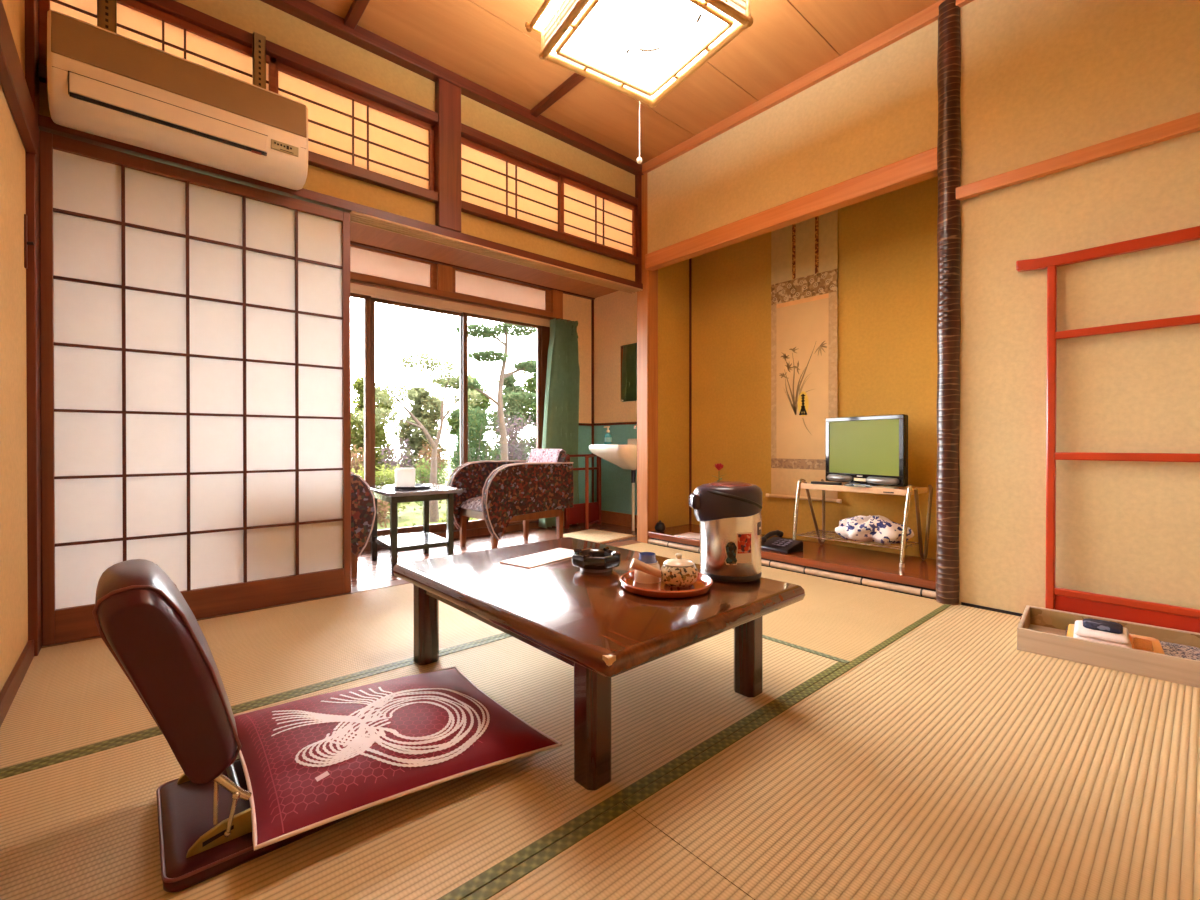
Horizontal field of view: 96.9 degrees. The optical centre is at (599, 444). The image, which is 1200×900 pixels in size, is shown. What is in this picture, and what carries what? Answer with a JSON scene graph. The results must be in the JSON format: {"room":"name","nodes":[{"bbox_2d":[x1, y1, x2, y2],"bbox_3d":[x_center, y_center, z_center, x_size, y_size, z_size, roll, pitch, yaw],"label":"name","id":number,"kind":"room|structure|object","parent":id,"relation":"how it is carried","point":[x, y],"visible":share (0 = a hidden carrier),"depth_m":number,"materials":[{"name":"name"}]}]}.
{"room":"japanese inn room","nodes":[
{"label":"japanese inn room","id":0,"kind":"room"},
{"bbox_2d":[0,0,27,691],"bbox_3d":[-0.654,-0.548,0.286,0.080,2.715,3.994,0,0,-41],"label":"wall","id":1,"kind":"structure","parent":0,"point":[13,364],"depth_m":1.52,"materials":[{"name":"paint"}]},
{"bbox_2d":[0,640,33,726],"bbox_3d":[-0.570,0.662,0.268,0.014,0.055,3.850,0,0,-41],"label":"baseboard","id":2,"kind":"structure","parent":1,"relation":"attached to","point":[10,688],"depth_m":1.46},
{"bbox_2d":[0,0,36,153],"bbox_3d":[-0.566,-0.996,0.266,0.027,0.120,3.850,0,0,-41],"label":"beam","id":3,"kind":"structure","parent":1,"relation":"attached to","point":[13,83],"depth_m":1.45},
{"bbox_2d":[25,0,41,655],"bbox_3d":[-1.904,-0.588,1.764,0.062,2.645,0.165,0,0,-41],"label":"trim","id":4,"kind":"structure","parent":1,"relation":"attached to","point":[32,161],"depth_m":1.72,"materials":[{"name":"wood"}]},
{"bbox_2d":[41,540,640,647],"bbox_3d":[-0.844,0.704,2.764,2.927,0.052,0.098,0,0,-41],"label":"trim","id":5,"kind":"structure","parent":1,"relation":"attached to","point":[400,581],"depth_m":2.48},
{"bbox_2d":[39,0,634,280],"bbox_3d":[-0.837,-1.498,2.772,2.922,0.835,0.058,0,0,-41],"label":"wall","id":6,"kind":"structure","parent":0,"point":[279,27],"depth_m":2.62,"materials":[{"name":"beige paint"}]},
{"bbox_2d":[39,0,276,92],"bbox_3d":[-1.640,-1.457,2.032,0.700,0.360,0.026,0,0,-41],"label":"window","id":7,"kind":"structure","parent":6,"relation":"in","point":[138,21],"depth_m":2.03,"materials":[{"name":"beige paper"}]},
{"bbox_2d":[47,0,307,189],"bbox_3d":[-1.511,-1.373,1.970,0.735,0.608,0.208,0,0,-41],"label":"air conditioner","id":8,"kind":"object","parent":6,"relation":"attached to","point":[103,82],"visible":1,"depth_m":1.87,"materials":[{"name":"beige plastic"}]},
{"bbox_2d":[39,130,350,645],"bbox_3d":[-1.526,-0.192,2.130,0.986,1.741,0.034,0,0,-41],"label":"door","id":9,"kind":"structure","parent":6,"relation":"in","point":[195,355],"depth_m":2.06,"materials":[{"name":"white paper"}]},
{"bbox_2d":[38,63,637,264],"bbox_3d":[-0.839,-1.260,2.746,2.840,0.045,0.094,0,0,-41],"label":"sill","id":10,"kind":"structure","parent":6,"relation":"attached to","point":[314,159],"depth_m":2.70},
{"bbox_2d":[38,114,642,288],"bbox_3d":[-0.828,-1.091,2.769,2.886,0.038,0.115,0,0,-41],"label":"wooden beam","id":11,"kind":"structure","parent":6,"relation":"attached to","point":[45,123],"depth_m":2.31,"materials":[{"name":"wood"}]},
{"bbox_2d":[276,62,433,190],"bbox_3d":[-1.131,-1.459,2.504,0.727,0.360,0.026,0,0,-41],"label":"window","id":12,"kind":"structure","parent":6,"relation":"in","point":[346,126],"depth_m":2.51,"materials":[{"name":"beige paper"}]},
{"bbox_2d":[344,0,369,28],"bbox_3d":[0.154,-1.895,0.932,0.044,0.028,3.910,0,0,-41],"label":"trim","id":13,"kind":"structure","parent":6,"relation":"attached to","point":[358,7],"depth_m":2.32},
{"bbox_2d":[136,0,637,205],"bbox_3d":[-0.839,-1.662,2.745,2.840,0.047,0.094,0,0,-41],"label":"trim","id":14,"kind":"structure","parent":6,"relation":"attached to","point":[283,55],"depth_m":2.47,"materials":[{"name":"wood"}]},
{"bbox_2d":[434,78,460,231],"bbox_3d":[-0.806,-1.513,2.776,0.124,0.805,0.112,0,0,-41],"label":"trim","id":15,"kind":"structure","parent":6,"relation":"attached to","point":[447,132],"depth_m":2.73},
{"bbox_2d":[260,0,642,174],"bbox_3d":[-0.806,-1.887,2.723,2.907,0.056,0.060,0,0,-41],"label":"crown molding","id":16,"kind":"structure","parent":6,"relation":"attached to","point":[313,14],"depth_m":2.68,"materials":[{"name":"wood"}]},
{"bbox_2d":[350,211,642,293],"bbox_3d":[-0.455,-1.070,3.094,1.897,0.010,0.109,0,0,-41],"label":"door track","id":17,"kind":"object","parent":6,"relation":"attached to","point":[356,217],"visible":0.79,"depth_m":2.91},
{"bbox_2d":[461,137,558,230],"bbox_3d":[-0.502,-1.462,3.053,0.702,0.360,0.026,0,0,-41],"label":"window","id":18,"kind":"structure","parent":6,"relation":"in","point":[493,180],"depth_m":3.02,"materials":[{"name":"beige paper"}]},
{"bbox_2d":[531,73,585,116],"bbox_3d":[0.903,-1.898,1.587,0.044,0.028,3.910,0,0,-41],"label":"trim","id":19,"kind":"structure","parent":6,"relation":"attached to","point":[573,80],"depth_m":2.87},
{"bbox_2d":[558,175,635,256],"bbox_3d":[-0.003,-1.464,3.463,0.654,0.360,0.026,0,0,-41],"label":"window","id":20,"kind":"structure","parent":6,"relation":"in","point":[586,213],"depth_m":3.43,"materials":[{"name":"beige paper"}]},
{"bbox_2d":[635,174,641,282],"bbox_3d":[0.250,-1.517,3.697,0.038,0.805,0.075,0,0,-41],"label":"strip","id":21,"kind":"object","parent":6,"relation":"attached to","point":[638,178],"visible":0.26,"depth_m":3.67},
{"bbox_2d":[637,173,657,543],"bbox_3d":[0.332,-0.597,3.718,0.107,2.645,0.105,0,0,-41],"label":"pillar","id":22,"kind":"structure","parent":6,"relation":"attached to","point":[647,299],"depth_m":3.68,"materials":[{"name":"brown wood"}]},
{"bbox_2d":[350,222,618,297],"bbox_3d":[-1.601,-1.311,3.086,4.660,0.030,1.380,0,0,-41],"label":"ceiling","id":23,"kind":"structure","parent":0,"point":[359,233],"depth_m":3.75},
{"bbox_2d":[350,241,594,299],"bbox_3d":[-1.761,-1.292,3.285,4.480,0.010,0.090,0,0,-41],"label":"beam","id":24,"kind":"structure","parent":23,"relation":"attached to","point":[351,242],"depth_m":3.89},
{"bbox_2d":[351,522,636,587],"bbox_3d":[-1.437,0.741,2.999,4.580,0.116,1.036,0,0,-41],"label":"floor","id":25,"kind":"structure","parent":0,"point":[369,572],"depth_m":3.50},
{"bbox_2d":[351,472,375,577],"bbox_3d":[-1.589,0.358,2.769,0.670,0.653,0.544,0,0,-37],"label":"armchair","id":26,"kind":"object","parent":25,"relation":"on","point":[363,508],"visible":0.15,"depth_m":2.71,"materials":[{"name":"fabric"}]},
{"bbox_2d":[370,483,462,573],"bbox_3d":[-1.096,0.465,3.087,0.400,0.436,0.570,0,0,-37],"label":"side table","id":27,"kind":"object","parent":25,"relation":"on","point":[395,542],"visible":0.74,"depth_m":2.99,"materials":[{"name":"black paint"}]},
{"bbox_2d":[377,532,445,546],"bbox_3d":[-1.096,0.553,3.088,0.290,0.010,0.400,0,0,-37],"label":"shelf","id":28,"kind":"object","parent":27,"relation":"attached to","point":[416,539],"depth_m":3.05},
{"bbox_2d":[392,484,431,488],"bbox_3d":[-1.084,0.239,3.064,0.224,0.013,0.224,0,0,-41],"label":"tray","id":29,"kind":"object","parent":27,"relation":"on","point":[417,486],"visible":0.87,"depth_m":3.00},
{"bbox_2d":[395,468,415,486],"bbox_3d":[-1.117,0.186,3.049,0.114,0.112,0.114,0,0,-41],"label":"canister","id":30,"kind":"object","parent":29,"relation":"on","point":[404,477],"visible":0.84,"depth_m":3.00,"materials":[{"name":"plastic"}]},
{"bbox_2d":[447,449,573,548],"bbox_3d":[-0.595,0.354,3.539,0.670,0.653,0.544,0,0,-41],"label":"armchair","id":31,"kind":"object","parent":25,"relation":"on","point":[498,493],"visible":0.94,"depth_m":3.41,"materials":[{"name":"brown fabric"}]},
{"bbox_2d":[458,496,483,511],"bbox_3d":[-0.617,0.376,3.519,0.510,0.090,0.400,0,0,-41],"label":"seat cushion","id":32,"kind":"object","parent":31,"relation":"on","point":[465,503],"depth_m":3.44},
{"bbox_2d":[564,454,600,528],"bbox_3d":[-0.099,0.373,4.351,0.375,0.600,0.150,0,0,-41],"label":"towel rack","id":33,"kind":"object","parent":25,"relation":"on","point":[586,512],"visible":0.66,"depth_m":4.36,"materials":[{"name":"brown wood"}]},
{"bbox_2d":[555,529,634,542],"bbox_3d":[-0.035,0.674,3.956,0.476,0.008,0.380,0,0,41],"label":"floor mat","id":34,"kind":"object","parent":25,"relation":"on","point":[592,535],"visible":0.91,"depth_m":3.94,"materials":[{"name":"beige fabric"}]},
{"bbox_2d":[589,424,636,530],"bbox_3d":[0.203,0.240,4.083,0.478,0.873,0.384,0,0,-41],"label":"washbasin","id":35,"kind":"object","parent":25,"relation":"on","point":[623,456],"visible":0.56,"depth_m":3.97,"materials":[{"name":"white ceramic"}]},
{"bbox_2d":[578,424,636,514],"bbox_3d":[0.112,0.443,4.326,0.460,1.260,1.076,0,0,-41],"label":"wall","id":36,"kind":"structure","parent":0,"point":[616,485],"depth_m":4.59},
{"bbox_2d":[437,264,452,291],"bbox_3d":[-1.133,-1.198,3.846,0.112,0.203,0.072,0,0,-41],"label":"trim","id":37,"kind":"structure","parent":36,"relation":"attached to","point":[444,273],"depth_m":3.81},
{"bbox_2d":[362,521,541,549],"bbox_3d":[-1.486,0.655,3.544,2.822,0.052,0.110,0,0,-41],"label":"sill","id":38,"kind":"structure","parent":36,"relation":"attached to","point":[535,524],"depth_m":3.98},
{"bbox_2d":[350,293,370,540],"bbox_3d":[-1.734,-0.174,3.315,0.589,1.614,0.028,0,0,-41],"label":"window","id":39,"kind":"structure","parent":38,"relation":"on","point":[367,299],"depth_m":3.48,"materials":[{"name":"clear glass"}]},
{"bbox_2d":[371,297,461,535],"bbox_3d":[-1.274,-0.176,3.760,0.698,1.614,0.028,0,0,-41],"label":"window","id":40,"kind":"structure","parent":38,"relation":"on","point":[439,527],"depth_m":3.60,"materials":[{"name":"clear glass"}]},
{"bbox_2d":[461,312,549,528],"bbox_3d":[-0.731,-0.178,4.215,0.799,1.614,0.070,0,0,-41],"label":"window","id":41,"kind":"structure","parent":38,"relation":"on","point":[473,524],"depth_m":4.21,"materials":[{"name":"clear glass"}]},
{"bbox_2d":[350,283,591,422],"bbox_3d":[-1.789,-0.119,3.307,4.660,2.395,0.105,0,0,-41],"label":"wall","id":42,"kind":"structure","parent":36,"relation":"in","point":[575,308],"depth_m":4.55,"materials":[{"name":"paint"}]},
{"bbox_2d":[350,272,552,319],"bbox_3d":[-1.485,-1.069,3.533,2.822,0.060,0.100,0,0,-41],"label":"lintel","id":43,"kind":"object","parent":42,"relation":"attached to","point":[356,276],"visible":0.34,"depth_m":3.80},
{"bbox_2d":[350,244,436,288],"bbox_3d":[-1.544,-1.198,3.482,0.990,0.204,0.028,0,0,-41],"label":"window","id":44,"kind":"structure","parent":43,"relation":"on","point":[364,261],"depth_m":3.60,"materials":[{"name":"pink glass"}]},
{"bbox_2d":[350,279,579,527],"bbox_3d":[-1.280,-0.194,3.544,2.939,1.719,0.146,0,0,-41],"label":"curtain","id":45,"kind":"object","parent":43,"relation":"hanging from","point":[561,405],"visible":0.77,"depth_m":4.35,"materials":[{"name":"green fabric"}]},
{"bbox_2d":[453,268,550,311],"bbox_3d":[-0.755,-1.202,4.171,0.888,0.204,0.028,0,0,-41],"label":"window","id":46,"kind":"structure","parent":43,"relation":"on","point":[464,282],"depth_m":4.15,"materials":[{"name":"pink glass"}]},
{"bbox_2d":[551,289,562,318],"bbox_3d":[-0.383,-0.313,4.499,0.104,1.979,0.100,0,0,-41],"label":"trim","id":47,"kind":"structure","parent":36,"relation":"attached to","point":[556,295],"depth_m":4.45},
{"bbox_2d":[601,510,636,527],"bbox_3d":[0.122,0.625,4.274,0.354,0.104,0.972,0,0,-41],"label":"baseboard","id":48,"kind":"structure","parent":36,"relation":"attached to","point":[616,518],"depth_m":4.49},
{"bbox_2d":[594,291,636,422],"bbox_3d":[0.264,-0.795,4.435,0.080,1.215,1.106,0,0,-41],"label":"wall","id":49,"kind":"structure","parent":0,"point":[615,313],"depth_m":4.55,"materials":[{"name":"paint"}]},
{"bbox_2d":[591,299,593,501],"bbox_3d":[-0.065,-0.316,4.740,0.016,1.975,0.016,0,0,-41],"label":"trim","id":50,"kind":"structure","parent":49,"relation":"attached to","point":[592,300],"depth_m":4.73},
{"bbox_2d":[621,343,636,401],"bbox_3d":[0.287,-0.597,4.339,0.011,0.471,0.349,0,0,-41],"label":"wall mirror","id":51,"kind":"object","parent":49,"relation":"attached to","point":[629,351],"visible":0.49,"depth_m":4.39,"materials":[{"name":"green mirror"}]},
{"bbox_2d":[307,0,940,163],"bbox_3d":[0.480,-1.940,1.263,3.122,0.060,4.080,0,0,-41],"label":"ceiling","id":52,"kind":"structure","parent":0,"point":[487,43],"depth_m":2.61,"materials":[{"name":"brown wood"}]},
{"bbox_2d":[525,0,752,163],"bbox_3d":[0.145,-1.540,1.855,0.614,0.742,0.614,0,0,-33],"label":"pendant lamp","id":53,"kind":"object","parent":52,"relation":"hanging from","point":[641,50],"visible":1,"depth_m":1.88,"materials":[{"name":"white paper"}]},
{"bbox_2d":[551,0,737,96],"bbox_3d":[0.145,-1.435,1.855,0.488,0.004,0.488,0,0,-33],"label":"diffuser","id":54,"kind":"object","parent":53,"relation":"attached to","point":[641,44],"depth_m":1.88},
{"bbox_2d":[658,259,688,526],"bbox_3d":[0.510,-0.516,3.898,0.398,2.620,0.060,0,0,-41],"label":"wall","id":55,"kind":"structure","parent":0,"point":[673,280],"depth_m":3.89,"materials":[{"name":"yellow paint"}]},
{"bbox_2d":[648,524,935,589],"bbox_3d":[1.096,0.616,3.155,0.504,0.038,1.835,0,0,-41],"label":"floor","id":56,"kind":"structure","parent":0,"point":[874,564],"depth_m":2.80,"materials":[{"name":"wood"}]},
{"bbox_2d":[761,530,802,553],"bbox_3d":[0.994,0.547,3.077,0.188,0.100,0.312,0,0,-35],"label":"telephone","id":57,"kind":"object","parent":56,"relation":"on","point":[776,544],"visible":0.94,"depth_m":3.01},
{"bbox_2d":[793,478,932,566],"bbox_3d":[1.408,0.396,2.895,0.293,0.405,0.631,0,0,-41],"label":"tv stand","id":58,"kind":"object","parent":56,"relation":"on","point":[909,490],"visible":0.94,"depth_m":2.76,"materials":[{"name":"beige laminate"}]},
{"bbox_2d":[797,530,918,549],"bbox_3d":[1.397,0.512,2.902,0.248,0.008,0.560,0,0,-41],"label":"wire shelf","id":59,"kind":"object","parent":58,"relation":"attached to","point":[903,547],"depth_m":2.85,"materials":[{"name":"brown metal"}]},
{"bbox_2d":[826,414,907,487],"bbox_3d":[1.420,0.034,2.850,0.210,0.372,0.472,0,0,-26],"label":"television","id":60,"kind":"object","parent":58,"relation":"on","point":[862,451],"visible":0.98,"depth_m":2.80,"materials":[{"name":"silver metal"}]},
{"bbox_2d":[835,515,913,544],"bbox_3d":[1.462,0.441,2.834,0.224,0.137,0.383,0,0,-41],"label":"cloth bundle","id":61,"kind":"object","parent":58,"relation":"on","point":[876,528],"visible":0.99,"depth_m":2.77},
{"bbox_2d":[691,176,937,558],"bbox_3d":[1.339,-0.514,3.313,0.080,2.620,2.030,0,0,-41],"label":"wall","id":62,"kind":"structure","parent":0,"point":[888,266],"depth_m":3.10,"materials":[{"name":"yellow paint"}]},
{"bbox_2d":[689,258,691,523],"bbox_3d":[0.679,-0.616,3.997,0.012,2.420,0.012,0,0,-41],"label":"trim","id":63,"kind":"structure","parent":62,"relation":"attached to","point":[690,354],"depth_m":4.00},
{"bbox_2d":[766,210,841,502],"bbox_3d":[1.258,-0.672,3.311,0.027,2.029,0.491,0,0,-41],"label":"scroll","id":64,"kind":"object","parent":62,"relation":"hanging from","point":[804,254],"visible":0.99,"depth_m":3.32,"materials":[{"name":"paper"}]},
{"bbox_2d":[776,293,828,459],"bbox_3d":[1.259,-0.412,3.322,0.005,1.000,0.344,0,0,-41],"label":"painting","id":65,"kind":"object","parent":64,"relation":"attached to","point":[802,321],"depth_m":3.32},
{"bbox_2d":[647,0,1199,613],"bbox_3d":[1.640,-0.558,2.216,0.100,2.715,3.880,0,0,-41],"label":"wall","id":66,"kind":"structure","parent":0,"point":[1041,80],"depth_m":2.05,"materials":[{"name":"beige paint"}]},
{"bbox_2d":[645,147,937,270],"bbox_3d":[0.919,-1.250,2.991,0.072,0.102,1.780,0,0,-41],"label":"lintel","id":67,"kind":"object","parent":66,"relation":"attached to","point":[920,167],"visible":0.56,"depth_m":2.77,"materials":[{"name":"wood"}]},
{"bbox_2d":[648,538,935,599],"bbox_3d":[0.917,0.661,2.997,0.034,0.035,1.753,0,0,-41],"label":"trim","id":68,"kind":"structure","parent":66,"relation":"attached to","point":[917,591],"depth_m":2.68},
{"bbox_2d":[642,0,973,173],"bbox_3d":[1.589,-1.886,2.187,0.047,0.058,3.910,0,0,-41],"label":"crown molding","id":69,"kind":"structure","parent":66,"relation":"attached to","point":[930,14],"depth_m":2.74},
{"bbox_2d":[956,112,1199,200],"bbox_3d":[2.184,-1.059,1.490,0.033,0.050,2.074,0,0,-41],"label":"trim rail","id":70,"kind":"object","parent":66,"relation":"attached to","point":[1189,124],"visible":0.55,"depth_m":1.94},
{"bbox_3d":[0.680,0.744,1.416,3.607,0.120,4.134,0,0,-41],"label":"floor","id":71,"kind":"structure","parent":0,"visible":0},
{"bbox_2d":[0,583,507,773],"bbox_3d":[-0.865,0.707,2.062,1.928,0.052,0.926,0,0,-41],"label":"mat","id":72,"kind":"object","parent":71,"relation":"on","point":[71,698],"visible":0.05,"depth_m":1.66,"materials":[{"name":"wicker"}]},
{"bbox_2d":[0,629,845,899],"bbox_3d":[-0.259,0.709,1.367,1.928,0.052,0.914,0,0,-41],"label":"mat","id":73,"kind":"object","parent":71,"relation":"on","point":[83,825],"visible":0.41,"depth_m":1.03,"materials":[{"name":"wicker"}]},
{"bbox_2d":[92,559,376,892],"bbox_3d":[-0.575,0.444,1.080,0.650,0.485,0.312,0,0,-41],"label":"chair","id":74,"kind":"object","parent":73,"relation":"on","point":[140,614],"visible":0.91,"depth_m":0.85,"materials":[{"name":"leather"}]},
{"bbox_2d":[234,667,561,850],"bbox_3d":[-0.478,0.627,1.185,0.564,0.093,0.551,0,0,-41],"label":"floor cushion","id":75,"kind":"object","parent":74,"relation":"on","point":[308,763],"visible":0.99,"depth_m":1.07,"materials":[{"name":"fabric"}]},
{"bbox_2d":[393,537,804,790],"bbox_3d":[-0.055,0.534,1.593,0.758,0.300,1.046,0,0,-41],"label":"table","id":76,"kind":"object","parent":73,"relation":"on","point":[587,621],"visible":0.94,"depth_m":1.30,"materials":[{"name":"brown wood"}]},
{"bbox_2d":[500,548,573,567],"bbox_3d":[-0.184,0.382,1.808,0.136,0.003,0.290,0,0,38],"label":"menu sheet","id":77,"kind":"object","parent":76,"relation":"on","point":[545,557],"visible":0.8,"depth_m":1.78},
{"bbox_2d":[572,547,620,572],"bbox_3d":[-0.010,0.356,1.646,0.150,0.056,0.150,0,0,-41],"label":"ashtray","id":78,"kind":"object","parent":76,"relation":"on","point":[592,560],"visible":1,"depth_m":1.60,"materials":[{"name":"glass"}]},
{"bbox_2d":[620,570,712,598],"bbox_3d":[0.179,0.373,1.442,0.250,0.022,0.250,0,0,-41],"label":"serving tray","id":79,"kind":"object","parent":76,"relation":"on","point":[703,584],"visible":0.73,"depth_m":1.39,"materials":[{"name":"red paint"}]},
{"bbox_2d":[634,552,660,583],"bbox_3d":[0.133,0.341,1.488,0.076,0.074,0.076,0,0,-41],"label":"teacup","id":80,"kind":"object","parent":79,"relation":"on","point":[649,558],"visible":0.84,"depth_m":1.46,"materials":[{"name":"white ceramic"}]},
{"bbox_2d":[630,553,697,587],"bbox_3d":[0.179,0.336,1.438,0.163,0.084,0.140,0,0,-41],"label":"teapot","id":81,"kind":"object","parent":79,"relation":"on","point":[679,572],"visible":1,"depth_m":1.41,"materials":[{"name":"beige ceramic"}]},
{"bbox_2d":[660,564,697,587],"bbox_3d":[0.214,0.350,1.443,0.103,0.057,0.103,0,0,-41],"label":"pot","id":82,"kind":"object","parent":81,"relation":"attached to","point":[674,575],"depth_m":1.40,"materials":[{"name":"ceramic"}]},
{"bbox_2d":[689,481,761,581],"bbox_3d":[0.369,0.245,1.565,0.211,0.276,0.190,0,0,-3],"label":"flask","id":83,"kind":"object","parent":76,"relation":"on","point":[728,513],"visible":0.98,"depth_m":1.49,"materials":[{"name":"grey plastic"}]},
{"bbox_2d":[726,542,736,563],"bbox_3d":[0.366,0.300,1.480,0.031,0.061,0.001,0,0,12],"label":"print","id":84,"kind":"object","parent":83,"relation":"attached to","point":[731,547],"depth_m":1.48},
{"bbox_2d":[737,534,750,553],"bbox_3d":[0.403,0.275,1.481,0.041,0.054,0.002,0,0,-12],"label":"picture","id":85,"kind":"object","parent":83,"relation":"attached to","point":[743,540],"depth_m":1.48},
{"bbox_2d":[463,802,752,899],"bbox_3d":[-0.005,0.713,0.343,0.962,0.052,0.958,0,0,-41],"label":"mat","id":86,"kind":"object","parent":71,"relation":"on","point":[618,854],"visible":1,"depth_m":0.86,"materials":[{"name":"wicker"}]},
{"bbox_2d":[618,542,943,663],"bbox_3d":[0.530,0.703,2.673,0.975,0.052,1.842,0,0,-41],"label":"mat","id":87,"kind":"object","parent":71,"relation":"on","point":[835,620],"visible":0.24,"depth_m":2.13,"materials":[{"name":"wicker"}]},
{"bbox_2d":[623,604,1199,899],"bbox_3d":[1.089,0.708,1.300,1.941,0.052,0.958,0,0,-41],"label":"mat","id":88,"kind":"object","parent":71,"relation":"on","point":[947,759],"visible":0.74,"depth_m":1.07,"materials":[{"name":"wicker"}]},
{"bbox_2d":[1016,226,1199,632],"bbox_3d":[2.019,-0.021,1.662,0.052,1.405,1.155,0,0,-41],"label":"rack","id":89,"kind":"object","parent":88,"relation":"on","point":[1056,598],"visible":0.81,"depth_m":1.92,"materials":[{"name":"paint"}]},
{"bbox_2d":[1017,605,1199,687],"bbox_3d":[1.670,0.645,1.736,0.460,0.074,0.338,0,0,43],"label":"box","id":90,"kind":"object","parent":88,"relation":"on","point":[1041,631],"visible":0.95,"depth_m":1.69,"materials":[{"name":"brown wood"}]},
{"bbox_2d":[1065,626,1199,660],"bbox_3d":[1.707,0.661,1.703,0.331,0.025,0.307,0,0,43],"label":"robe","id":91,"kind":"object","parent":90,"relation":"in","point":[1178,650],"visible":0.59,"depth_m":1.68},
{"bbox_2d":[1066,624,1164,653],"bbox_3d":[1.657,0.637,1.716,0.228,0.022,0.232,0,0,43],"label":"towel","id":92,"kind":"object","parent":91,"relation":"on","point":[1139,642],"visible":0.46,"depth_m":1.69,"materials":[{"name":"fabric"}]},
{"bbox_2d":[1073,620,1131,647],"bbox_3d":[1.630,0.611,1.728,0.135,0.029,0.171,0,0,43],"label":"towel","id":93,"kind":"object","parent":92,"relation":"on","point":[1080,632],"visible":0.75,"depth_m":1.68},
{"bbox_2d":[1083,618,1122,633],"bbox_3d":[1.643,0.589,1.739,0.098,0.016,0.097,0,0,44],"label":"towel","id":94,"kind":"object","parent":93,"relation":"on","point":[1102,625],"depth_m":1.72,"materials":[{"name":"fabric"}]},
{"bbox_2d":[936,0,960,604],"bbox_3d":[1.502,-0.581,2.291,0.089,2.623,0.093,0,0,-4],"label":"pillar","id":95,"kind":"structure","parent":71,"relation":"on","point":[949,43],"depth_m":2.26,"materials":[{"name":"brown wood"}]},
{"label":"outside","id":96,"kind":"structure","parent":0,"visible":0},
{"bbox_2d":[358,458,480,529],"bbox_3d":[-6.309,1.092,19.379,44.000,0.336,30.000,0,0,-41],"label":"garden","id":97,"kind":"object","parent":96,"point":[409,516],"depth_m":8.42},
{"bbox_2d":[351,376,396,477],"bbox_3d":[-5.451,-0.225,12.480,1.110,2.788,1.358,0,0,44],"label":"tree","id":98,"kind":"object","parent":97,"relation":"on","point":[357,427],"visible":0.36,"depth_m":12.31,"materials":[{"name":"green plant"}]},
{"bbox_2d":[352,464,409,519],"bbox_3d":[-3.152,0.717,7.598,0.967,0.899,0.976,0,0,-41],"label":"shrub","id":99,"kind":"object","parent":97,"relation":"on","point":[389,480],"visible":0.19,"depth_m":7.50,"materials":[{"name":"green plant"}]},
{"bbox_2d":[377,499,389,527],"bbox_3d":[-2.959,0.837,6.587,0.750,0.667,0.777,0,0,-41],"label":"shrub","id":100,"kind":"object","parent":97,"relation":"on","point":[384,503],"visible":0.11,"depth_m":6.66,"materials":[{"name":"orange plant"}]},
{"bbox_2d":[378,438,415,482],"bbox_3d":[-3.927,0.507,10.263,0.722,1.296,0.684,0,0,-18],"label":"shrub","id":101,"kind":"object","parent":97,"relation":"on","point":[394,463],"visible":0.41,"depth_m":10.22,"materials":[{"name":"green plant"}]},
{"bbox_2d":[353,351,482,521],"bbox_3d":[-2.422,-0.039,7.224,1.747,2.451,0.714,0,0,-38],"label":"tree","id":102,"kind":"object","parent":97,"relation":"on","point":[433,505],"visible":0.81,"depth_m":7.21,"materials":[{"name":"green plant"}]},
{"bbox_2d":[393,386,447,481],"bbox_3d":[-4.524,-0.161,13.458,1.088,2.651,1.400,0,0,45],"label":"tree","id":103,"kind":"object","parent":97,"relation":"on","point":[416,438],"visible":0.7,"depth_m":13.22,"materials":[{"name":"green plant"}]},
{"bbox_2d":[410,458,448,510],"bbox_3d":[-2.808,0.681,8.716,0.782,0.960,0.767,0,0,-41],"label":"shrub","id":104,"kind":"object","parent":97,"relation":"on","point":[425,471],"visible":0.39,"depth_m":8.68,"materials":[{"name":"green plant"}]},
{"bbox_2d":[416,444,448,484],"bbox_3d":[-3.417,0.551,10.826,0.703,1.203,0.669,0,0,-41],"label":"shrub","id":105,"kind":"object","parent":97,"relation":"on","point":[421,452],"visible":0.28,"depth_m":10.78,"materials":[{"name":"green plant"}]},
{"bbox_2d":[445,376,494,470],"bbox_3d":[-3.524,-0.381,14.438,1.113,3.082,1.405,0,0,35],"label":"tree","id":106,"kind":"object","parent":97,"relation":"on","point":[449,421],"visible":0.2,"depth_m":14.26,"materials":[{"name":"green plant"}]},
{"bbox_2d":[451,404,500,469],"bbox_3d":[-2.071,0.227,9.075,0.900,1.863,0.879,0,0,-41],"label":"shrub","id":107,"kind":"object","parent":97,"relation":"on","point":[476,441],"visible":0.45,"depth_m":9.00,"materials":[{"name":"green plant"}]},
{"bbox_2d":[433,322,535,460],"bbox_3d":[-2.031,-0.873,10.293,2.609,4.099,1.042,0,0,-39],"label":"tree","id":108,"kind":"object","parent":97,"relation":"on","point":[519,398],"visible":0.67,"depth_m":10.23,"materials":[{"name":"green plant"}]},
{"bbox_2d":[479,409,535,460],"bbox_3d":[-2.034,0.168,12.222,1.494,1.959,1.454,0,0,-8],"label":"shrub","id":109,"kind":"object","parent":97,"relation":"on","point":[512,448],"visible":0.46,"depth_m":12.13,"materials":[{"name":"green plant"}]},
{"bbox_2d":[489,372,530,460],"bbox_3d":[-2.626,-0.471,15.491,1.372,3.251,1.106,0,0,-41],"label":"tree","id":110,"kind":"object","parent":97,"relation":"on","point":[509,382],"visible":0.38,"depth_m":15.31,"materials":[{"name":"green plant"}]},
{"bbox_2d":[515,360,535,459],"bbox_3d":[-2.064,-0.795,17.038,1.104,3.887,1.628,0,0,42],"label":"tree","id":111,"kind":"object","parent":97,"relation":"on","point":[529,384],"visible":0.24,"depth_m":16.74,"materials":[{"name":"green plant"}]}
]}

